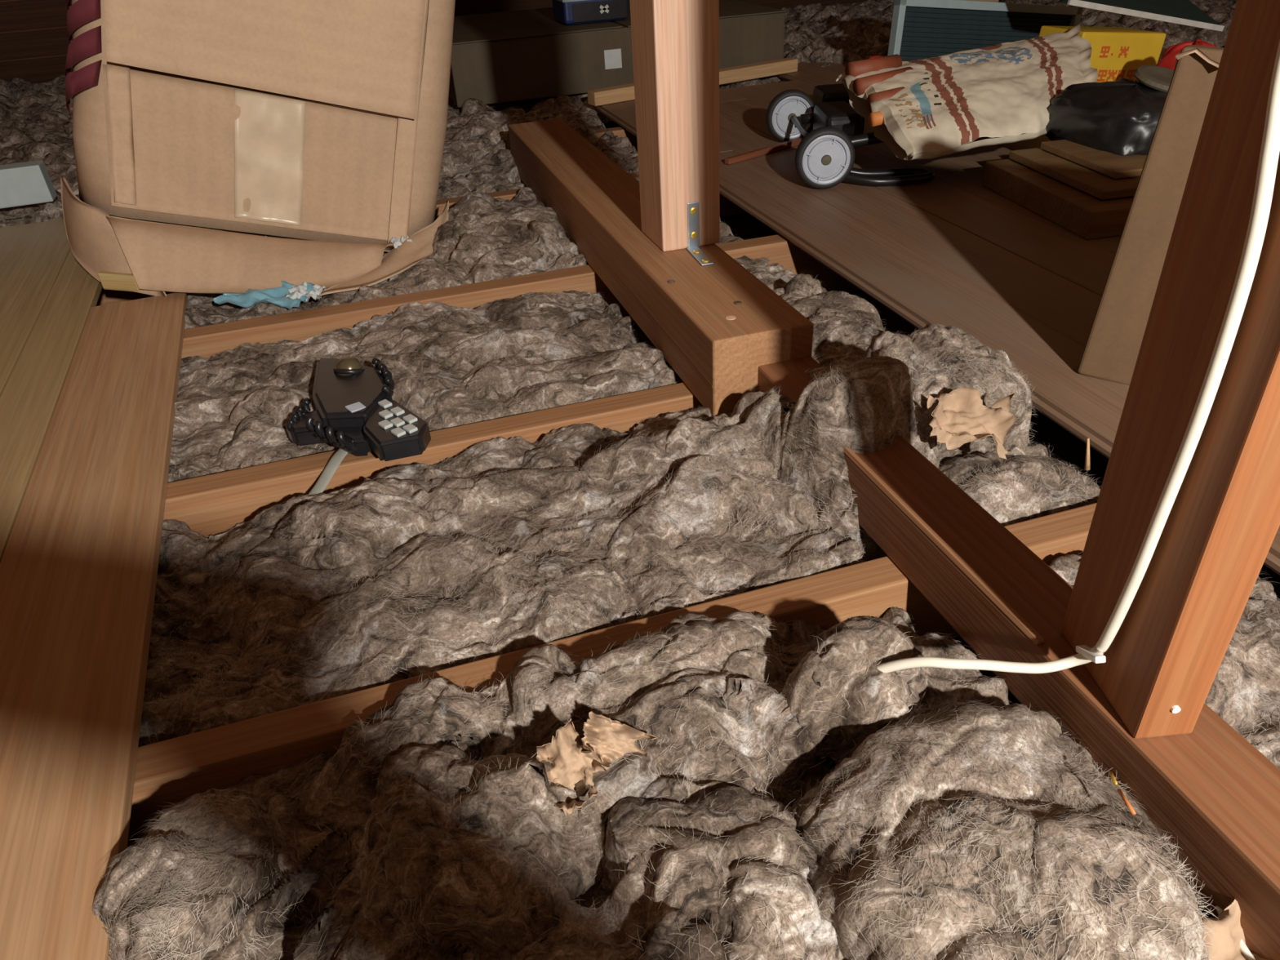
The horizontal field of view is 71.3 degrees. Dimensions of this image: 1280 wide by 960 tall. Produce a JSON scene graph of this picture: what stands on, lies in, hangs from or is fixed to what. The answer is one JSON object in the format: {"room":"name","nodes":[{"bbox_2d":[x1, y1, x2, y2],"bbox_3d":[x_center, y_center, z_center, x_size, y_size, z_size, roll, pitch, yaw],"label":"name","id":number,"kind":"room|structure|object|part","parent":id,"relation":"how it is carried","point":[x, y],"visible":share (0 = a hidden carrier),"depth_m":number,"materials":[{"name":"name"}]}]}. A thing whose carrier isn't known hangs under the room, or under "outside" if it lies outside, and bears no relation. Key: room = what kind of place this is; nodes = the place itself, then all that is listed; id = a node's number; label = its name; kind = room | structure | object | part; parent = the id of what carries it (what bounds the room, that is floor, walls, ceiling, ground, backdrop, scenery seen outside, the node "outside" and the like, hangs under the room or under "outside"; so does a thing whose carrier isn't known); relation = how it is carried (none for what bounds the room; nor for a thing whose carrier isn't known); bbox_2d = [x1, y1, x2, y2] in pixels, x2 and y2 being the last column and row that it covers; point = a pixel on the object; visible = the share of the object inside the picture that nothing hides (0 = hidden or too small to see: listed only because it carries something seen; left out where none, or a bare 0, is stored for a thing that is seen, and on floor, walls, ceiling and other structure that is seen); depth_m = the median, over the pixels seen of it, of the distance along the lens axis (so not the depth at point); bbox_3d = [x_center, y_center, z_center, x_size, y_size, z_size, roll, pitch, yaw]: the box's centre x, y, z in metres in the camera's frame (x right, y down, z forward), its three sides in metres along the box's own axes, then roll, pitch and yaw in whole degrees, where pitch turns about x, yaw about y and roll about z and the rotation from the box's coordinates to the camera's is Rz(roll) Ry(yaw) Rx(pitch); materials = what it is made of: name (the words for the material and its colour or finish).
{"room":"attic","nodes":[
{"label":"attic","id":0,"kind":"room"},
{"bbox_2d":[97,270,139,291],"bbox_3d":[-0.835,-0.334,1.464,0.075,0.028,0.055,7,35,16],"label":"wood block","id":1,"kind":"object","parent":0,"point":[109,280],"visible":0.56,"depth_m":1.44,"materials":[{"name":"beige wood"}]},
{"bbox_2d":[0,0,868,83],"bbox_3d":[-0.088,-2.148,2.846,8.600,1.705,2.377,-12,34,-13],"label":"ceiling","id":2,"kind":"structure","parent":0,"point":[33,33],"depth_m":3.41,"materials":[{"name":"brown wood"}]},
{"bbox_2d":[595,45,1279,918],"bbox_3d":[0.260,-0.957,2.471,9.000,0.161,8.200,-12,34,-13],"label":"floor","id":3,"kind":"structure","parent":0,"point":[948,249],"depth_m":1.40,"materials":[{"name":"wood"}]},
{"bbox_2d":[0,94,638,230],"bbox_3d":[-1.164,-0.633,2.036,2.392,0.178,0.821,-12,34,-13],"label":"insulation batt","id":4,"kind":"object","parent":3,"relation":"on","point":[477,156],"visible":0.25,"depth_m":2.08,"materials":[{"name":"fabric"}]},
{"bbox_2d":[0,160,57,208],"bbox_3d":[-1.501,-0.565,1.803,0.550,0.075,0.050,-14,35,-15],"label":"panel","id":5,"kind":"object","parent":4,"relation":"on","point":[22,184],"visible":1,"depth_m":1.85,"materials":[{"name":"white plastic"}]},
{"bbox_2d":[75,126,637,195],"bbox_3d":[-0.159,-0.850,2.344,3.700,0.115,0.038,-12,34,-13],"label":"joist","id":6,"kind":"object","parent":3,"relation":"on","point":[620,131],"visible":0.02,"depth_m":2.33,"materials":[{"name":"brown wood"}]},
{"bbox_2d":[183,186,588,328],"bbox_3d":[-0.474,-0.407,1.613,0.735,0.135,0.519,-12,34,-13],"label":"insulation batt","id":7,"kind":"object","parent":3,"relation":"on","point":[484,237],"visible":0.45,"depth_m":1.52,"materials":[{"name":"fabric"}]},
{"bbox_2d":[60,0,455,296],"bbox_3d":[-0.637,-0.728,1.450,0.786,0.754,0.602,-12,34,-13],"label":"cardboard box","id":8,"kind":"object","parent":7,"relation":"on","point":[323,122],"visible":0.98,"depth_m":1.43,"materials":[{"name":"brown cardboard"}]},
{"bbox_3d":[-0.614,-0.523,1.465,0.454,0.210,0.008,2,30,-22],"label":"panel","id":9,"kind":"part","parent":8,"relation":"part of","materials":[{"name":"cardboard"}]},
{"bbox_2d":[285,281,325,302],"bbox_3d":[-0.524,-0.293,1.396,0.058,0.025,0.048,2,34,9],"label":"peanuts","id":10,"kind":"object","parent":8,"relation":"in","point":[299,291],"visible":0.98,"depth_m":1.40,"materials":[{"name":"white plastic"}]},
{"bbox_2d":[388,235,415,248],"bbox_3d":[-0.417,-0.416,1.569,0.039,0.024,0.052,-21,37,-24],"label":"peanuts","id":11,"kind":"object","parent":8,"relation":"in","point":[397,242],"visible":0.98,"depth_m":1.56,"materials":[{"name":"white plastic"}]},
{"bbox_2d":[213,280,315,309],"bbox_3d":[-0.589,-0.293,1.404,0.160,0.026,0.068,5,34,12],"label":"plastic film","id":12,"kind":"object","parent":7,"relation":"on","point":[277,295],"visible":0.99,"depth_m":1.40,"materials":[{"name":"blue plastic"}]},
{"bbox_2d":[96,173,746,306],"bbox_3d":[-0.021,-0.615,1.975,3.700,0.115,0.040,-12,34,-13],"label":"joist","id":13,"kind":"object","parent":3,"relation":"on","point":[727,208],"visible":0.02,"depth_m":1.84,"materials":[{"name":"brown wood"}]},
{"bbox_2d":[0,216,123,562],"bbox_3d":[-0.703,0.013,0.970,0.073,0.014,2.180,-14,35,-16],"label":"board","id":14,"kind":"object","parent":13,"relation":"on","point":[28,399],"visible":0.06,"depth_m":1.18,"materials":[{"name":"brown wood"}]},
{"bbox_2d":[163,382,702,538],"bbox_3d":[0.275,-0.112,1.184,3.700,0.115,0.038,-12,34,-13],"label":"joist","id":15,"kind":"object","parent":3,"relation":"on","point":[219,502],"visible":0.02,"depth_m":1.01,"materials":[{"name":"brown wood"}]},
{"bbox_2d":[0,218,71,395],"bbox_3d":[-0.876,0.043,0.940,0.278,0.014,2.220,-14,35,-16],"label":"board","id":16,"kind":"object","parent":15,"relation":"on","point":[33,255],"visible":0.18,"depth_m":1.54,"materials":[{"name":"brown wood"}]},
{"bbox_2d":[307,448,348,495],"bbox_3d":[-0.333,-0.016,0.995,0.027,0.033,0.139,13,37,24],"label":"cord","id":17,"kind":"object","parent":15,"relation":"on","point":[334,463],"visible":0.47,"depth_m":0.97,"materials":[{"name":"grey plastic"}]},
{"bbox_2d":[507,118,813,417],"bbox_3d":[-0.046,-0.440,1.515,0.122,0.102,1.240,-12,34,-13],"label":"timber beam","id":18,"kind":"structure","parent":15,"relation":"on","point":[715,324],"depth_m":1.17,"materials":[{"name":"brown wood"}]},
{"bbox_2d":[629,0,719,266],"bbox_3d":[0.031,-0.953,0.831,0.088,1.500,0.175,-12,34,-13],"label":"square post","id":19,"kind":"object","parent":18,"relation":"on","point":[675,43],"depth_m":1.15,"materials":[{"name":"brown wood"}]},
{"bbox_3d":[0.073,-0.347,1.214,0.016,0.062,0.002,-12,34,-13],"label":"upright leg","id":20,"kind":"part","parent":19,"relation":"part of","materials":[{"name":"metal"}]},
{"bbox_3d":[0.080,-0.328,1.185,0.020,0.062,0.074,-10,34,-10],"label":"angle bracket","id":21,"kind":"part","parent":19,"relation":"part of","materials":[{"name":"silver metal"}]},
{"bbox_3d":[0.080,-0.302,1.201,0.016,0.002,0.074,-10,34,-10],"label":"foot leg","id":22,"kind":"part","parent":19,"relation":"part of","materials":[{"name":"metal"}]},
{"bbox_2d":[137,404,868,746],"bbox_3d":[-0.153,0.067,0.895,0.710,0.136,0.404,-12,34,-13],"label":"insulation batt","id":23,"kind":"object","parent":3,"relation":"on","point":[499,546],"visible":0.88,"depth_m":0.83,"materials":[{"name":"fabric"}]},
{"bbox_2d":[181,234,860,358],"bbox_3d":[0.136,-0.348,1.556,3.700,0.115,0.041,-12,34,-13],"label":"joist","id":24,"kind":"object","parent":3,"relation":"on","point":[204,341],"visible":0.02,"depth_m":1.42,"materials":[{"name":"brown wood"}]},
{"bbox_2d":[0,292,187,959],"bbox_3d":[-0.503,0.125,0.782,0.139,0.014,1.645,-14,35,-16],"label":"board","id":25,"kind":"object","parent":24,"relation":"on","point":[79,562],"visible":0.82,"depth_m":0.77,"materials":[{"name":"brown wood"}]},
{"bbox_2d":[167,289,679,482],"bbox_3d":[-0.318,-0.140,1.236,0.717,0.129,0.465,-12,34,-13],"label":"insulation batt","id":26,"kind":"object","parent":24,"relation":"on","point":[450,366],"visible":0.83,"depth_m":1.16,"materials":[{"name":"fabric"}]},
{"bbox_2d":[285,355,431,461],"bbox_3d":[-0.345,-0.086,1.039,0.134,0.056,0.260,-20,37,-24],"label":"telephone","id":27,"kind":"object","parent":26,"relation":"on","point":[356,412],"visible":1,"depth_m":1.01,"materials":[{"name":"black plastic"}]},
{"bbox_3d":[-0.320,-0.082,1.005,0.014,0.002,0.018,34,42,31],"label":"label plate","id":28,"kind":"part","parent":27,"relation":"part of","materials":[{"name":"white plastic"}]},
{"bbox_3d":[-0.276,-0.062,1.008,0.070,0.025,0.115,-12,34,-13],"label":"keypad panel","id":29,"kind":"part","parent":27,"relation":"part of","materials":[{"name":"black plastic"}]},
{"bbox_2d":[133,606,1009,959],"bbox_3d":[0.004,0.272,0.525,0.686,0.147,0.529,-12,34,-13],"label":"insulation batt","id":30,"kind":"object","parent":3,"relation":"on","point":[433,829],"visible":0.73,"depth_m":0.58,"materials":[{"name":"fabric"}]},
{"bbox_2d":[91,784,305,959],"bbox_3d":[-0.282,0.260,0.552,0.130,0.074,0.185,-16,35,-18],"label":"clump","id":31,"kind":"object","parent":30,"relation":"on","point":[170,895],"visible":0.96,"depth_m":0.54,"materials":[{"name":"fabric"}]},
{"bbox_2d":[533,718,606,816],"bbox_3d":[-0.047,0.193,0.592,0.055,0.058,0.051,26,44,37],"label":"paper","id":32,"kind":"object","parent":30,"relation":"on","point":[569,766],"visible":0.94,"depth_m":0.59,"materials":[{"name":"beige paper"}]},
{"bbox_2d":[580,710,657,768],"bbox_3d":[-0.018,0.179,0.606,0.046,0.042,0.049,-28,41,-32],"label":"paper","id":33,"kind":"object","parent":30,"relation":"on","point":[610,739],"visible":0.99,"depth_m":0.60,"materials":[{"name":"beige paper"}]},
{"bbox_2d":[1200,899,1266,959],"bbox_3d":[0.317,0.268,0.474,0.098,0.066,0.069,-15,35,-17],"label":"paper","id":34,"kind":"object","parent":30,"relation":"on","point":[1226,942],"visible":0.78,"depth_m":0.49,"materials":[{"name":"beige paper"}]},
{"bbox_2d":[0,0,1237,165],"bbox_3d":[-0.395,-1.578,3.342,7.822,0.148,1.898,-12,34,-13],"label":"insulation batt","id":35,"kind":"object","parent":3,"relation":"on","point":[36,122],"visible":0.26,"depth_m":3.09,"materials":[{"name":"fabric"}]},
{"bbox_2d":[448,0,786,107],"bbox_3d":[-0.152,-1.444,2.949,1.031,0.170,0.765,-12,34,-13],"label":"carton","id":36,"kind":"object","parent":35,"relation":"on","point":[513,55],"visible":0.57,"depth_m":2.63,"materials":[{"name":"cardboard"}]},
{"bbox_2d":[551,0,628,24],"bbox_3d":[-0.154,-1.465,2.711,0.205,0.120,0.170,-12,34,-13],"label":"tote","id":37,"kind":"object","parent":36,"relation":"on","point":[565,11],"visible":1,"depth_m":2.66,"materials":[{"name":"plastic"}]},
{"bbox_3d":[-0.119,-1.401,2.666,0.170,0.050,0.006,-12,34,-13],"label":"panel","id":38,"kind":"part","parent":37,"relation":"part of","materials":[{"name":"black plastic"}]},
{"bbox_2d":[581,119,745,244],"bbox_3d":[-0.042,-0.680,2.043,0.244,0.102,1.198,-12,34,-13],"label":"insulation batt","id":39,"kind":"object","parent":3,"relation":"on","point":[726,233],"visible":0.02,"depth_m":1.68,"materials":[{"name":"fabric"}]},
{"bbox_2d":[586,57,798,106],"bbox_3d":[0.171,-1.182,2.641,0.720,0.036,0.046,-21,37,-24],"label":"strip","id":40,"kind":"object","parent":3,"relation":"on","point":[616,94],"visible":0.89,"depth_m":2.67,"materials":[{"name":"brown wood"}]},
{"bbox_2d":[127,502,1265,847],"bbox_3d":[0.394,0.091,0.866,3.700,0.115,0.037,-12,34,-13],"label":"joist","id":41,"kind":"object","parent":3,"relation":"on","point":[171,771],"visible":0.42,"depth_m":0.72,"materials":[{"name":"brown wood"}]},
{"bbox_2d":[757,355,1279,959],"bbox_3d":[0.247,0.024,0.816,0.066,0.064,1.350,-12,34,-13],"label":"beam","id":42,"kind":"structure","parent":41,"relation":"on","point":[1217,795],"depth_m":0.62,"materials":[{"name":"brown wood"}]},
{"bbox_2d":[1061,0,1279,738],"bbox_3d":[0.281,-0.492,0.181,0.037,1.500,0.100,-5,33,-2],"label":"post","id":43,"kind":"object","parent":42,"relation":"on","point":[1161,667],"visible":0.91,"depth_m":0.47,"materials":[{"name":"brown wood"}]},
{"bbox_2d":[876,40,1279,673],"bbox_3d":[0.213,-0.126,0.445,0.165,0.673,0.038,10,36,20],"label":"power cable","id":44,"kind":"object","parent":43,"relation":"attached to","point":[1270,144],"visible":1,"depth_m":0.45,"materials":[{"name":"white plastic"}]},
{"bbox_2d":[1214,906,1255,959],"bbox_3d":[0.338,0.261,0.496,0.014,0.011,0.090,-4,33,0],"label":"wire","id":45,"kind":"object","parent":42,"relation":"attached to","point":[1244,949],"visible":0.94,"depth_m":0.49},
{"bbox_2d":[724,137,804,164],"bbox_3d":[0.288,-0.728,1.963,0.270,0.012,0.014,-26,40,-30],"label":"stick","id":46,"kind":"object","parent":3,"relation":"on","point":[733,159],"visible":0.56,"depth_m":1.94,"materials":[{"name":"brown wood"}]},
{"bbox_2d":[733,255,885,365],"bbox_3d":[0.237,-0.210,1.259,0.236,0.140,0.723,-12,34,-13],"label":"insulation batt","id":47,"kind":"object","parent":3,"relation":"on","point":[845,324],"visible":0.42,"depth_m":1.19,"materials":[{"name":"fabric"}]},
{"bbox_2d":[765,83,934,189],"bbox_3d":[0.538,-0.751,1.885,0.620,0.112,0.495,-12,34,-13],"label":"wheeled cart","id":48,"kind":"object","parent":3,"relation":"on","point":[824,158],"visible":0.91,"depth_m":1.73,"materials":[{"name":"black plastic"}]},
{"bbox_2d":[835,23,1097,159],"bbox_3d":[0.715,-0.775,1.762,0.696,0.137,0.331,-17,36,-19],"label":"sack","id":49,"kind":"object","parent":48,"relation":"on","point":[1001,93],"visible":0.89,"depth_m":1.67,"materials":[{"name":"beige fabric"}]},
{"bbox_2d":[844,54,902,77],"bbox_3d":[0.457,-0.806,1.742,0.118,0.032,0.032,-20,37,-23],"label":"pipe","id":50,"kind":"object","parent":49,"relation":"in","point":[854,68],"visible":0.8,"depth_m":1.73,"materials":[{"name":"ceramic"}]},
{"bbox_2d":[868,55,882,58],"bbox_3d":[0.475,-0.840,1.800,0.034,0.030,0.034,-12,34,-13],"label":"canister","id":51,"kind":"object","parent":49,"relation":"on","point":[873,56],"visible":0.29,"depth_m":1.79,"materials":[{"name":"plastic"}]},
{"bbox_2d":[867,111,884,126],"bbox_3d":[0.481,-0.677,1.648,0.127,0.029,0.024,-16,35,-19],"label":"pipe","id":52,"kind":"object","parent":49,"relation":"in","point":[876,118],"visible":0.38,"depth_m":1.62,"materials":[{"name":"orange plastic"}]},
{"bbox_2d":[852,66,913,95],"bbox_3d":[0.468,-0.765,1.711,0.129,0.035,0.030,-19,36,-22],"label":"pipe","id":53,"kind":"object","parent":49,"relation":"in","point":[860,85],"visible":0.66,"depth_m":1.69,"materials":[{"name":"ceramic"}]},
{"bbox_2d":[866,86,905,112],"bbox_3d":[0.486,-0.719,1.675,0.128,0.039,0.034,-18,36,-21],"label":"pipe","id":54,"kind":"object","parent":49,"relation":"in","point":[877,96],"visible":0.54,"depth_m":1.65,"materials":[{"name":"ceramic"}]},
{"bbox_2d":[665,320,1042,561],"bbox_3d":[0.238,-0.058,0.932,0.462,0.197,0.282,-15,35,-17],"label":"mound","id":55,"kind":"object","parent":3,"relation":"on","point":[860,406],"visible":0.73,"depth_m":0.91,"materials":[{"name":"fabric"}]},
{"bbox_2d":[924,386,1017,458],"bbox_3d":[0.323,-0.055,0.873,0.083,0.062,0.061,3,34,10],"label":"paper","id":56,"kind":"object","parent":55,"relation":"on","point":[960,416],"visible":1,"depth_m":0.87,"materials":[{"name":"beige paper"}]},
{"bbox_2d":[964,0,998,2],"bbox_3d":[0.829,-1.229,2.436,0.180,0.270,0.200,-12,34,-13],"label":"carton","id":57,"kind":"object","parent":3,"relation":"on","point":[993,1],"visible":0.02,"depth_m":2.33,"materials":[{"name":"cardboard"}]},
{"bbox_2d":[887,0,1083,61],"bbox_3d":[0.910,-1.159,2.350,0.577,0.242,0.050,-12,34,-13],"label":"panel","id":58,"kind":"object","parent":3,"relation":"on","point":[920,29],"visible":0.52,"depth_m":2.32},
{"bbox_3d":[0.652,-1.130,2.272,0.018,0.175,0.030,-6,26,-17],"label":"frame","id":59,"kind":"part","parent":58,"relation":"part of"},
{"bbox_3d":[0.906,-1.164,2.361,0.540,0.155,0.004,-6,26,-17],"label":"plate","id":60,"kind":"part","parent":58,"relation":"part of","materials":[{"name":"metal"}]},
{"bbox_3d":[0.912,-1.229,2.318,0.560,0.020,0.030,-6,26,-17],"label":"frame","id":61,"kind":"part","parent":58,"relation":"part of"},
{"bbox_3d":[1.168,-1.188,2.428,0.018,0.175,0.030,-6,26,-17],"label":"frame","id":62,"kind":"part","parent":58,"relation":"part of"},
{"bbox_2d":[789,699,1221,959],"bbox_3d":[0.214,0.249,0.556,0.281,0.157,0.284,-12,34,-13],"label":"clump","id":63,"kind":"object","parent":3,"relation":"on","point":[964,830],"visible":0.94,"depth_m":0.50,"materials":[{"name":"fabric"}]},
{"bbox_2d":[1108,770,1118,786],"bbox_3d":[0.281,0.177,0.531,0.002,0.003,0.010,1,34,7],"label":"splinter","id":64,"kind":"object","parent":63,"relation":"on","point":[1112,775],"visible":1,"depth_m":0.53,"materials":[{"name":"wood"}]},
{"bbox_2d":[1116,788,1136,815],"bbox_3d":[0.280,0.185,0.514,0.002,0.004,0.018,-3,33,1],"label":"splinter","id":65,"kind":"object","parent":63,"relation":"on","point":[1120,792],"visible":1,"depth_m":0.51,"materials":[{"name":"orange wood"}]},
{"bbox_2d":[938,441,1101,526],"bbox_3d":[0.373,0.014,0.927,0.250,0.117,0.172,-12,34,-13],"label":"insulation batt","id":66,"kind":"object","parent":3,"relation":"on","point":[1028,484],"visible":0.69,"depth_m":0.87,"materials":[{"name":"fabric"}]},
{"bbox_2d":[1084,438,1090,470],"bbox_3d":[0.454,-0.026,0.902,0.005,0.035,0.010,-21,37,-24],"label":"wood sliver","id":67,"kind":"object","parent":66,"relation":"on","point":[1087,463],"visible":1,"depth_m":0.90,"materials":[{"name":"beige wood"}]},
{"bbox_2d":[982,139,1146,239],"bbox_3d":[0.881,-0.528,1.546,0.430,0.076,0.330,-8,34,-7],"label":"flattened cardboard","id":68,"kind":"object","parent":3,"relation":"on","point":[1087,192],"visible":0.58,"depth_m":1.49,"materials":[{"name":"brown cardboard"}]},
{"bbox_2d":[1044,78,1167,155],"bbox_3d":[0.877,-0.646,1.605,0.221,0.125,0.275,-12,34,-13],"label":"bag","id":69,"kind":"object","parent":68,"relation":"on","point":[1120,117],"visible":0.53,"depth_m":1.54,"materials":[{"name":"black plastic"}]},
{"bbox_2d":[1133,65,1173,92],"bbox_3d":[0.922,-0.704,1.568,0.106,0.036,0.102,-22,38,-26],"label":"round lid","id":70,"kind":"object","parent":69,"relation":"on","point":[1157,77],"visible":0.55,"depth_m":1.56,"materials":[{"name":"beige plastic"}]},
{"bbox_2d":[1077,44,1223,385],"bbox_3d":[0.708,-0.204,0.854,0.469,0.371,0.069,19,39,30],"label":"cardboard panel","id":71,"kind":"object","parent":3,"relation":"on","point":[1114,340],"visible":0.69,"depth_m":0.93,"materials":[{"name":"brown cardboard"}]},
{"bbox_2d":[1048,550,1279,768],"bbox_3d":[0.479,0.187,0.650,0.253,0.111,0.492,-12,34,-13],"label":"insulation batt","id":72,"kind":"object","parent":3,"relation":"on","point":[1244,692],"visible":0.22,"depth_m":0.65,"materials":[{"name":"fabric"}]},
{"bbox_2d":[1155,39,1217,70],"bbox_3d":[1.102,-0.786,1.815,0.100,0.197,0.116,-12,34,-13],"label":"bundle","id":73,"kind":"object","parent":3,"relation":"on","point":[1168,60],"visible":0.2,"depth_m":1.77,"materials":[{"name":"fabric"}]},
{"bbox_3d":[1.055,-0.903,2.113,0.260,0.057,0.160,-12,34,-13],"label":"stand","id":74,"kind":"object","parent":3,"relation":"on","visible":0},
{"bbox_2d":[1039,25,1165,82],"bbox_3d":[1.053,-0.971,2.066,0.246,0.152,0.141,-13,35,-14],"label":"carton","id":75,"kind":"object","parent":74,"relation":"on","point":[1117,52],"visible":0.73,"depth_m":2.00,"materials":[{"name":"yellow cardboard"}]},
{"bbox_2d":[1062,0,1224,31],"bbox_3d":[1.127,-1.153,2.104,0.470,0.186,0.244,-12,34,-13],"label":"panel","id":76,"kind":"object","parent":75,"relation":"on","point":[1184,12],"visible":1,"depth_m":2.06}
]}

